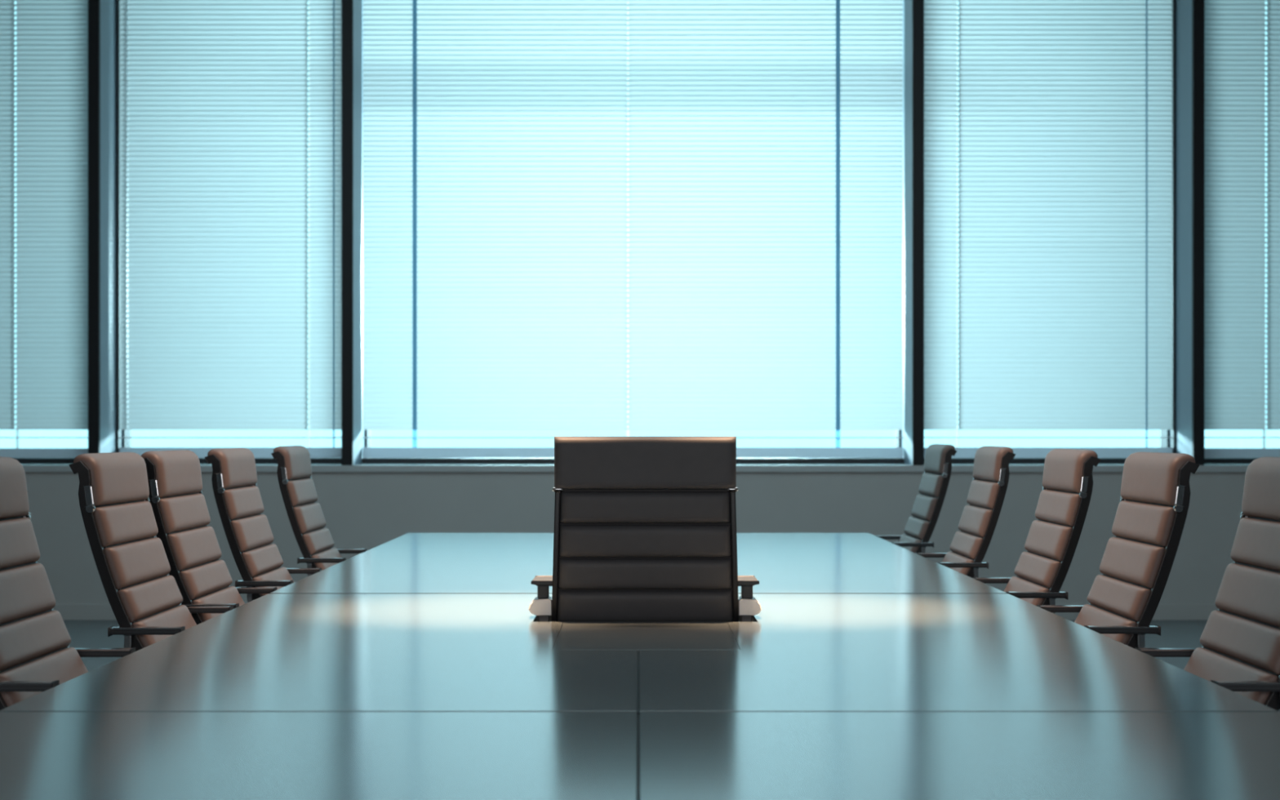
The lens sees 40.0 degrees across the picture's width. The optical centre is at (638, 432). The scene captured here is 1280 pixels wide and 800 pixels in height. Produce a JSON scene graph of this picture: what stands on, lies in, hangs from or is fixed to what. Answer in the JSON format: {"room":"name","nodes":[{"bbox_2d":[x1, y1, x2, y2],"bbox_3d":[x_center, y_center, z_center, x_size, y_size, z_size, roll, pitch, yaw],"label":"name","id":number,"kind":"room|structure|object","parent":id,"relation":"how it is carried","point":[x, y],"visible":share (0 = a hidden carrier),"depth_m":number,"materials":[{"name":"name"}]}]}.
{"room":"office","nodes":[
{"label":"office","id":0,"kind":"room"},
{"bbox_2d":[25,471,1245,604],"bbox_3d":[0.000,0.708,11.400,10.600,0.925,0.800,0,0,0],"label":"wall","id":1,"kind":"structure","parent":0,"point":[368,510],"depth_m":11.00,"materials":[{"name":"paint"}]},
{"bbox_2d":[13,457,74,464],"bbox_3d":[-4.367,-1.514,11.495,1.866,3.432,0.270,0,0,0],"label":"window","id":2,"kind":"structure","parent":1,"relation":"in","point":[22,460],"depth_m":11.36,"materials":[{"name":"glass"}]},
{"bbox_2d":[0,0,88,457],"bbox_3d":[-4.367,-1.533,11.370,1.862,3.390,0.060,0,0,0],"label":"window blind","id":3,"kind":"object","parent":1,"relation":"attached to","point":[51,55],"visible":0.69,"depth_m":11.37,"materials":[{"name":"plastic"}]},
{"bbox_2d":[88,0,122,453],"bbox_3d":[-3.400,-1.514,11.310,0.070,3.432,0.660,0,0,0],"label":"window mullion","id":4,"kind":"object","parent":1,"relation":"attached to","point":[101,13],"depth_m":11.05,"materials":[{"name":"black metal"}]},
{"bbox_2d":[122,1,341,464],"bbox_3d":[-2.609,-1.514,11.495,1.514,3.432,0.270,0,0,0],"label":"window","id":5,"kind":"structure","parent":1,"relation":"in","point":[125,432],"depth_m":11.53,"materials":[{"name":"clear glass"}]},
{"bbox_2d":[115,0,341,457],"bbox_3d":[-2.609,-1.533,11.370,1.510,3.390,0.060,0,0,0],"label":"window blind","id":6,"kind":"object","parent":5,"relation":"attached to","point":[218,91],"visible":0.89,"depth_m":11.37,"materials":[{"name":"plastic"}]},
{"bbox_2d":[341,0,364,465],"bbox_3d":[-1.817,-1.514,11.310,0.070,3.432,0.660,0,0,0],"label":"window mullion","id":7,"kind":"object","parent":1,"relation":"attached to","point":[353,442],"depth_m":10.98,"materials":[{"name":"black metal"}]},
{"bbox_2d":[362,429,903,464],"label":"window","id":8,"kind":"structure","parent":1,"relation":"in","point":[367,432],"depth_m":11.36,"materials":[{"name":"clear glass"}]},
{"bbox_2d":[362,0,903,457],"bbox_3d":[-0.035,-1.533,11.370,3.489,3.390,0.060,0,0,0],"label":"window blind","id":9,"kind":"object","parent":1,"relation":"attached to","point":[628,215],"visible":0.99,"depth_m":11.37,"materials":[{"name":"plastic"}]},
{"bbox_2d":[22,464,1248,471],"bbox_3d":[0.000,0.224,11.171,10.600,0.042,0.378,0,0,0],"label":"trim","id":10,"kind":"structure","parent":1,"relation":"on","point":[28,468],"depth_m":10.98,"materials":[{"name":"paint"}]},
{"bbox_2d":[53,604,1217,620],"bbox_3d":[0.000,1.120,10.992,10.600,0.100,0.015,0,0,0],"label":"baseboard","id":11,"kind":"structure","parent":1,"relation":"attached to","point":[68,611],"depth_m":10.98,"materials":[{"name":"paint"}]},
{"bbox_2d":[901,0,924,465],"bbox_3d":[1.748,-1.514,11.310,0.070,3.432,0.660,0,0,0],"label":"trim","id":12,"kind":"structure","parent":1,"relation":"attached to","point":[913,431],"depth_m":10.98,"materials":[{"name":"black metal"}]},
{"bbox_2d":[924,429,1169,464],"bbox_3d":[2.623,-1.514,11.495,1.682,3.432,0.270,0,0,0],"label":"window","id":13,"kind":"structure","parent":1,"relation":"in","point":[1165,442],"depth_m":11.36,"materials":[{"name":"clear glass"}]},
{"bbox_2d":[924,0,1175,457],"bbox_3d":[2.623,-1.533,11.370,1.678,3.390,0.060,0,0,0],"label":"window blind","id":14,"kind":"object","parent":1,"relation":"attached to","point":[1067,108],"visible":0.82,"depth_m":11.37,"materials":[{"name":"plastic"}]},
{"bbox_2d":[1169,0,1204,465],"bbox_3d":[3.498,-1.514,11.310,0.070,3.432,0.660,0,0,0],"label":"window mullion","id":15,"kind":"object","parent":1,"relation":"attached to","point":[1189,14],"depth_m":11.06,"materials":[{"name":"black metal"}]},
{"bbox_2d":[1204,457,1257,464],"bbox_3d":[4.416,-1.514,11.495,1.768,3.432,0.270,0,0,0],"label":"window","id":16,"kind":"structure","parent":1,"relation":"in","point":[1206,460],"depth_m":11.36,"materials":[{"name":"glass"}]},
{"bbox_2d":[1204,0,1279,457],"bbox_3d":[4.416,-1.533,11.370,1.764,3.390,0.060,0,0,0],"label":"window blind","id":17,"kind":"object","parent":1,"relation":"attached to","point":[1234,30],"visible":0.8,"depth_m":11.37,"materials":[{"name":"plastic"}]},
{"bbox_2d":[63,620,1279,711],"bbox_3d":[0.000,1.220,4.450,10.800,0.100,15.100,0,0,0],"label":"floor","id":18,"kind":"structure","parent":0,"point":[82,633],"depth_m":10.08,"materials":[{"name":"carpet"}]},
{"bbox_2d":[0,456,135,710],"bbox_3d":[-0.911,0.609,3.350,0.766,1.122,0.512,0,0,0],"label":"office chair","id":19,"kind":"object","parent":18,"relation":"on","point":[37,656],"visible":0.41,"depth_m":3.40,"materials":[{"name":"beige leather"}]},
{"bbox_2d":[0,517,39,568],"bbox_3d":[-1.228,0.216,3.350,0.052,0.091,0.416,0,0,0],"label":"cushion","id":20,"kind":"object","parent":19,"relation":"on","point":[19,547],"depth_m":3.44,"materials":[{"name":"beige leather"}]},
{"bbox_2d":[0,563,55,624],"bbox_3d":[-1.200,0.310,3.350,0.057,0.096,0.416,0,0,0],"label":"cushion","id":21,"kind":"object","parent":19,"relation":"on","point":[27,597],"depth_m":3.40,"materials":[{"name":"beige leather"}]},
{"bbox_2d":[0,610,71,671],"bbox_3d":[-1.168,0.396,3.350,0.055,0.077,0.416,0,0,0],"label":"cushion","id":22,"kind":"object","parent":19,"relation":"on","point":[31,641],"depth_m":3.35,"materials":[{"name":"beige leather"}]},
{"bbox_2d":[0,647,88,706],"bbox_3d":[-1.129,0.474,3.350,0.065,0.086,0.416,0,0,0],"label":"cushion","id":23,"kind":"object","parent":19,"relation":"on","point":[64,664],"depth_m":3.33,"materials":[{"name":"beige leather"}]},
{"bbox_2d":[68,452,233,651],"bbox_3d":[-0.911,0.609,4.220,0.766,1.122,0.512,0,0,0],"label":"office chair","id":24,"kind":"object","parent":18,"relation":"on","point":[133,566],"visible":0.45,"depth_m":4.10,"materials":[{"name":"brown leather"}]},
{"bbox_2d":[93,501,158,546],"bbox_3d":[-1.228,0.216,4.220,0.052,0.091,0.416,0,0,0],"label":"cushion","id":25,"kind":"object","parent":24,"relation":"on","point":[116,523],"depth_m":4.15,"materials":[{"name":"brown leather"}]},
{"bbox_2d":[103,537,170,589],"bbox_3d":[-1.200,0.310,4.220,0.057,0.096,0.416,0,0,0],"label":"cushion","id":26,"kind":"object","parent":24,"relation":"on","point":[129,562],"depth_m":4.14,"materials":[{"name":"beige leather"}]},
{"bbox_2d":[118,575,182,622],"bbox_3d":[-1.168,0.396,4.220,0.055,0.077,0.416,0,0,0],"label":"cushion","id":27,"kind":"object","parent":24,"relation":"on","point":[142,598],"depth_m":4.15,"materials":[{"name":"beige leather"}]},
{"bbox_2d":[132,604,196,647],"bbox_3d":[-1.129,0.474,4.220,0.065,0.086,0.416,0,0,0],"label":"cushion","id":28,"kind":"object","parent":24,"relation":"on","point":[161,615],"depth_m":4.16,"materials":[{"name":"beige leather"}]},
{"bbox_2d":[141,449,276,624],"bbox_3d":[-0.911,0.609,4.760,0.766,1.122,0.512,0,0,0],"label":"office chair","id":29,"kind":"object","parent":18,"relation":"on","point":[177,500],"visible":0.49,"depth_m":4.66,"materials":[{"name":"brown leather"}]},
{"bbox_2d":[158,493,210,533],"bbox_3d":[-1.228,0.216,4.760,0.052,0.091,0.416,0,0,0],"label":"cushion","id":30,"kind":"object","parent":29,"relation":"on","point":[178,513],"depth_m":4.69,"materials":[{"name":"brown leather"}]},
{"bbox_2d":[167,525,221,570],"bbox_3d":[-1.200,0.310,4.760,0.057,0.096,0.416,0,0,0],"label":"cushion","id":31,"kind":"object","parent":29,"relation":"on","point":[189,548],"depth_m":4.68,"materials":[{"name":"beige leather"}]},
{"bbox_2d":[179,560,232,599],"bbox_3d":[-1.168,0.396,4.760,0.055,0.077,0.416,0,0,0],"label":"cushion","id":32,"kind":"object","parent":29,"relation":"on","point":[199,580],"depth_m":4.68,"materials":[{"name":"beige leather"}]},
{"bbox_2d":[192,586,244,622],"bbox_3d":[-1.129,0.474,4.760,0.065,0.086,0.416,0,0,0],"label":"cushion","id":33,"kind":"object","parent":29,"relation":"on","point":[211,594],"depth_m":4.70,"materials":[{"name":"beige leather"}]},
{"bbox_2d":[204,447,321,602],"bbox_3d":[-0.911,0.609,5.470,0.766,1.122,0.512,0,0,0],"label":"office chair","id":34,"kind":"object","parent":18,"relation":"on","point":[259,562],"visible":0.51,"depth_m":5.34,"materials":[{"name":"brown leather"}]},
{"bbox_2d":[223,485,264,519],"bbox_3d":[-1.228,0.216,5.470,0.052,0.091,0.416,0,0,0],"label":"cushion","id":35,"kind":"object","parent":34,"relation":"on","point":[240,502],"depth_m":5.40,"materials":[{"name":"brown leather"}]},
{"bbox_2d":[231,514,273,551],"bbox_3d":[-1.200,0.310,5.470,0.057,0.096,0.416,0,0,0],"label":"cushion","id":36,"kind":"object","parent":34,"relation":"on","point":[249,532],"depth_m":5.38,"materials":[{"name":"brown leather"}]},
{"bbox_2d":[241,543,283,577],"bbox_3d":[-1.168,0.396,5.470,0.055,0.077,0.416,0,0,0],"label":"cushion","id":37,"kind":"object","parent":34,"relation":"on","point":[258,560],"depth_m":5.38,"materials":[{"name":"beige leather"}]},
{"bbox_2d":[253,567,294,595],"bbox_3d":[-1.129,0.474,5.470,0.065,0.086,0.416,0,0,0],"label":"cushion","id":38,"kind":"object","parent":34,"relation":"on","point":[262,573],"depth_m":5.42,"materials":[{"name":"beige leather"}]},
{"bbox_2d":[271,445,366,576],"bbox_3d":[-0.911,0.609,6.420,0.766,1.122,0.512,0,0,0],"label":"office chair","id":39,"kind":"object","parent":18,"relation":"on","point":[315,542],"visible":0.42,"depth_m":6.27,"materials":[{"name":"brown leather"}]},
{"bbox_2d":[286,478,317,506],"bbox_3d":[-1.228,0.216,6.420,0.052,0.091,0.416,0,0,0],"label":"cushion","id":40,"kind":"object","parent":39,"relation":"on","point":[300,492],"depth_m":6.33,"materials":[{"name":"brown leather"}]},
{"bbox_2d":[293,502,326,533],"bbox_3d":[-1.200,0.310,6.420,0.057,0.096,0.416,0,0,0],"label":"cushion","id":41,"kind":"object","parent":39,"relation":"on","point":[308,517],"depth_m":6.32,"materials":[{"name":"brown leather"}]},
{"bbox_2d":[302,528,334,555],"bbox_3d":[-1.168,0.396,6.420,0.055,0.077,0.416,0,0,0],"label":"cushion","id":42,"kind":"object","parent":39,"relation":"on","point":[315,541],"depth_m":6.32,"materials":[{"name":"brown leather"}]},
{"bbox_2d":[311,547,341,570],"bbox_3d":[-1.129,0.474,6.420,0.065,0.086,0.416,0,0,0],"label":"cushion","id":43,"kind":"object","parent":39,"relation":"on","point":[317,553],"depth_m":6.31,"materials":[{"name":"beige leather"}]},
{"bbox_2d":[0,533,1279,799],"bbox_3d":[0.000,0.805,4.145,2.024,0.730,7.190,0,0,0],"label":"conference table","id":44,"kind":"object","parent":18,"relation":"on","point":[409,666],"visible":0.85,"depth_m":2.90,"materials":[{"name":"paint"}]},
{"bbox_2d":[528,436,761,622],"bbox_3d":[0.016,0.589,4.427,0.552,1.161,0.653,0,0,0],"label":"chair","id":45,"kind":"object","parent":18,"relation":"on","point":[645,531],"visible":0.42,"depth_m":4.12,"materials":[{"name":"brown leather"}]},
{"bbox_2d":[557,590,733,622],"bbox_3d":[0.016,0.409,4.177,0.421,0.080,0.061,0,0,0],"label":"cushion","id":46,"kind":"object","parent":45,"relation":"on","point":[573,606],"depth_m":4.15,"materials":[{"name":"grey leather"}]},
{"bbox_2d":[558,558,732,588],"bbox_3d":[0.016,0.331,4.162,0.415,0.075,0.058,0,0,0],"label":"cushion","id":47,"kind":"object","parent":45,"relation":"on","point":[573,573],"depth_m":4.14,"materials":[{"name":"grey leather"}]},
{"bbox_2d":[559,524,731,556],"bbox_3d":[0.016,0.253,4.149,0.410,0.078,0.057,0,0,0],"label":"cushion","id":48,"kind":"object","parent":45,"relation":"on","point":[575,540],"depth_m":4.12,"materials":[{"name":"grey leather"}]},
{"bbox_2d":[560,491,730,523],"bbox_3d":[0.016,0.174,4.139,0.404,0.075,0.055,0,0,0],"label":"cushion","id":49,"kind":"object","parent":45,"relation":"on","point":[575,507],"depth_m":4.11,"materials":[{"name":"grey leather"}]},
{"bbox_2d":[875,444,956,553],"bbox_3d":[0.899,0.609,7.300,0.766,1.122,0.512,0,0,0],"label":"office chair","id":50,"kind":"object","parent":18,"relation":"on","point":[919,528],"visible":0.38,"depth_m":7.13,"materials":[{"name":"brown leather"}]},
{"bbox_2d":[897,533,921,552],"bbox_3d":[1.117,0.474,7.300,0.065,0.086,0.416,0,0,0],"label":"cushion","id":51,"kind":"object","parent":50,"relation":"on","point":[908,537],"depth_m":7.19,"materials":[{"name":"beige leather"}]},
{"bbox_2d":[903,516,929,540],"bbox_3d":[1.156,0.396,7.300,0.055,0.077,0.416,0,0,0],"label":"cushion","id":52,"kind":"object","parent":50,"relation":"on","point":[917,528],"depth_m":7.19,"materials":[{"name":"beige leather"}]},
{"bbox_2d":[911,494,937,521],"bbox_3d":[1.188,0.310,7.300,0.057,0.096,0.416,0,0,0],"label":"cushion","id":53,"kind":"object","parent":50,"relation":"on","point":[925,506],"depth_m":7.19,"materials":[{"name":"beige leather"}]},
{"bbox_2d":[918,472,943,497],"bbox_3d":[1.216,0.216,7.300,0.052,0.091,0.416,0,0,0],"label":"cushion","id":54,"kind":"object","parent":50,"relation":"on","point":[931,484],"depth_m":7.20,"materials":[{"name":"beige leather"}]},
{"bbox_2d":[915,445,1015,577],"bbox_3d":[0.899,0.609,6.200,0.766,1.122,0.512,0,0,0],"label":"office chair","id":55,"kind":"object","parent":18,"relation":"on","point":[969,546],"visible":0.38,"depth_m":6.05,"materials":[{"name":"brown leather"}]},
{"bbox_2d":[942,551,973,575],"bbox_3d":[1.117,0.474,6.200,0.065,0.086,0.416,0,0,0],"label":"cushion","id":56,"kind":"object","parent":55,"relation":"on","point":[950,557],"depth_m":6.09,"materials":[{"name":"beige leather"}]},
{"bbox_2d":[949,531,982,559],"bbox_3d":[1.156,0.396,6.200,0.055,0.077,0.416,0,0,0],"label":"cushion","id":57,"kind":"object","parent":55,"relation":"on","point":[965,545],"depth_m":6.11,"materials":[{"name":"beige leather"}]},
{"bbox_2d":[958,505,992,537],"bbox_3d":[1.188,0.310,6.200,0.057,0.096,0.416,0,0,0],"label":"cushion","id":58,"kind":"object","parent":55,"relation":"on","point":[975,521],"depth_m":6.10,"materials":[{"name":"beige leather"}]},
{"bbox_2d":[966,480,999,509],"bbox_3d":[1.216,0.216,6.200,0.052,0.091,0.416,0,0,0],"label":"cushion","id":59,"kind":"object","parent":55,"relation":"on","point":[982,494],"depth_m":6.12,"materials":[{"name":"beige leather"}]},
{"bbox_2d":[973,448,1101,613],"bbox_3d":[0.899,0.609,5.100,0.766,1.122,0.512,0,0,0],"label":"office chair","id":60,"kind":"object","parent":18,"relation":"on","point":[1041,571],"visible":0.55,"depth_m":4.97,"materials":[{"name":"brown leather"}]},
{"bbox_2d":[1003,576,1048,605],"bbox_3d":[1.117,0.474,5.100,0.065,0.086,0.416,0,0,0],"label":"cushion","id":61,"kind":"object","parent":60,"relation":"on","point":[1015,584],"depth_m":5.03,"materials":[{"name":"beige leather"}]},
{"bbox_2d":[1013,551,1060,587],"bbox_3d":[1.156,0.396,5.100,0.055,0.077,0.416,0,0,0],"label":"cushion","id":62,"kind":"object","parent":60,"relation":"on","point":[1033,569],"depth_m":5.02,"materials":[{"name":"beige leather"}]},
{"bbox_2d":[1024,520,1071,560],"bbox_3d":[1.188,0.310,5.100,0.057,0.096,0.416,0,0,0],"label":"cushion","id":63,"kind":"object","parent":60,"relation":"on","point":[1046,540],"depth_m":5.02,"materials":[{"name":"beige leather"}]},
{"bbox_2d":[1035,489,1080,526],"bbox_3d":[1.216,0.216,5.100,0.052,0.091,0.416,0,0,0],"label":"cushion","id":64,"kind":"object","parent":60,"relation":"on","point":[1055,508],"depth_m":5.02,"materials":[{"name":"beige leather"}]},
{"bbox_2d":[1036,452,1199,648],"bbox_3d":[0.899,0.609,4.240,0.766,1.122,0.512,0,0,0],"label":"office chair","id":65,"kind":"object","parent":18,"relation":"on","point":[1136,563],"visible":0.51,"depth_m":4.12,"materials":[{"name":"brown leather"}]},
{"bbox_2d":[1074,604,1137,644],"bbox_3d":[1.117,0.474,4.240,0.065,0.086,0.416,0,0,0],"label":"cushion","id":66,"kind":"object","parent":65,"relation":"on","point":[1090,615],"depth_m":4.18,"materials":[{"name":"beige leather"}]},
{"bbox_2d":[1087,574,1151,621],"bbox_3d":[1.156,0.396,4.240,0.055,0.077,0.416,0,0,0],"label":"cushion","id":67,"kind":"object","parent":65,"relation":"on","point":[1110,597],"depth_m":4.17,"materials":[{"name":"beige leather"}]},
{"bbox_2d":[1099,537,1164,588],"bbox_3d":[1.188,0.310,4.240,0.057,0.096,0.416,0,0,0],"label":"cushion","id":68,"kind":"object","parent":65,"relation":"on","point":[1126,562],"depth_m":4.16,"materials":[{"name":"beige leather"}]},
{"bbox_2d":[1111,500,1174,546],"bbox_3d":[1.216,0.216,4.240,0.052,0.091,0.416,0,0,0],"label":"cushion","id":69,"kind":"object","parent":65,"relation":"on","point":[1136,523],"depth_m":4.17,"materials":[{"name":"beige leather"}]},
{"bbox_2d":[1135,456,1279,711],"bbox_3d":[0.899,0.609,3.350,0.766,1.122,0.512,0,0,0],"label":"office chair","id":70,"kind":"object","parent":18,"relation":"on","point":[1239,652],"visible":0.4,"depth_m":3.38,"materials":[{"name":"brown leather"}]},
{"bbox_2d":[1183,647,1277,704],"bbox_3d":[1.117,0.474,3.350,0.065,0.086,0.416,0,0,0],"label":"cushion","id":71,"kind":"object","parent":70,"relation":"on","point":[1215,664],"depth_m":3.31,"materials":[{"name":"beige leather"}]},
{"bbox_2d":[1200,610,1279,675],"bbox_3d":[1.156,0.396,3.350,0.055,0.077,0.416,0,0,0],"label":"cushion","id":72,"kind":"object","parent":70,"relation":"on","point":[1237,642],"depth_m":3.32,"materials":[{"name":"beige leather"}]},
{"bbox_2d":[1214,563,1279,627],"bbox_3d":[1.188,0.310,3.350,0.057,0.096,0.416,0,0,0],"label":"cushion","id":73,"kind":"object","parent":70,"relation":"on","point":[1248,596],"depth_m":3.37,"materials":[{"name":"beige leather"}]},
{"bbox_2d":[1230,517,1279,571],"bbox_3d":[1.216,0.216,3.350,0.052,0.091,0.416,0,0,0],"label":"cushion","id":74,"kind":"object","parent":70,"relation":"on","point":[1255,547],"depth_m":3.41,"materials":[{"name":"beige leather"}]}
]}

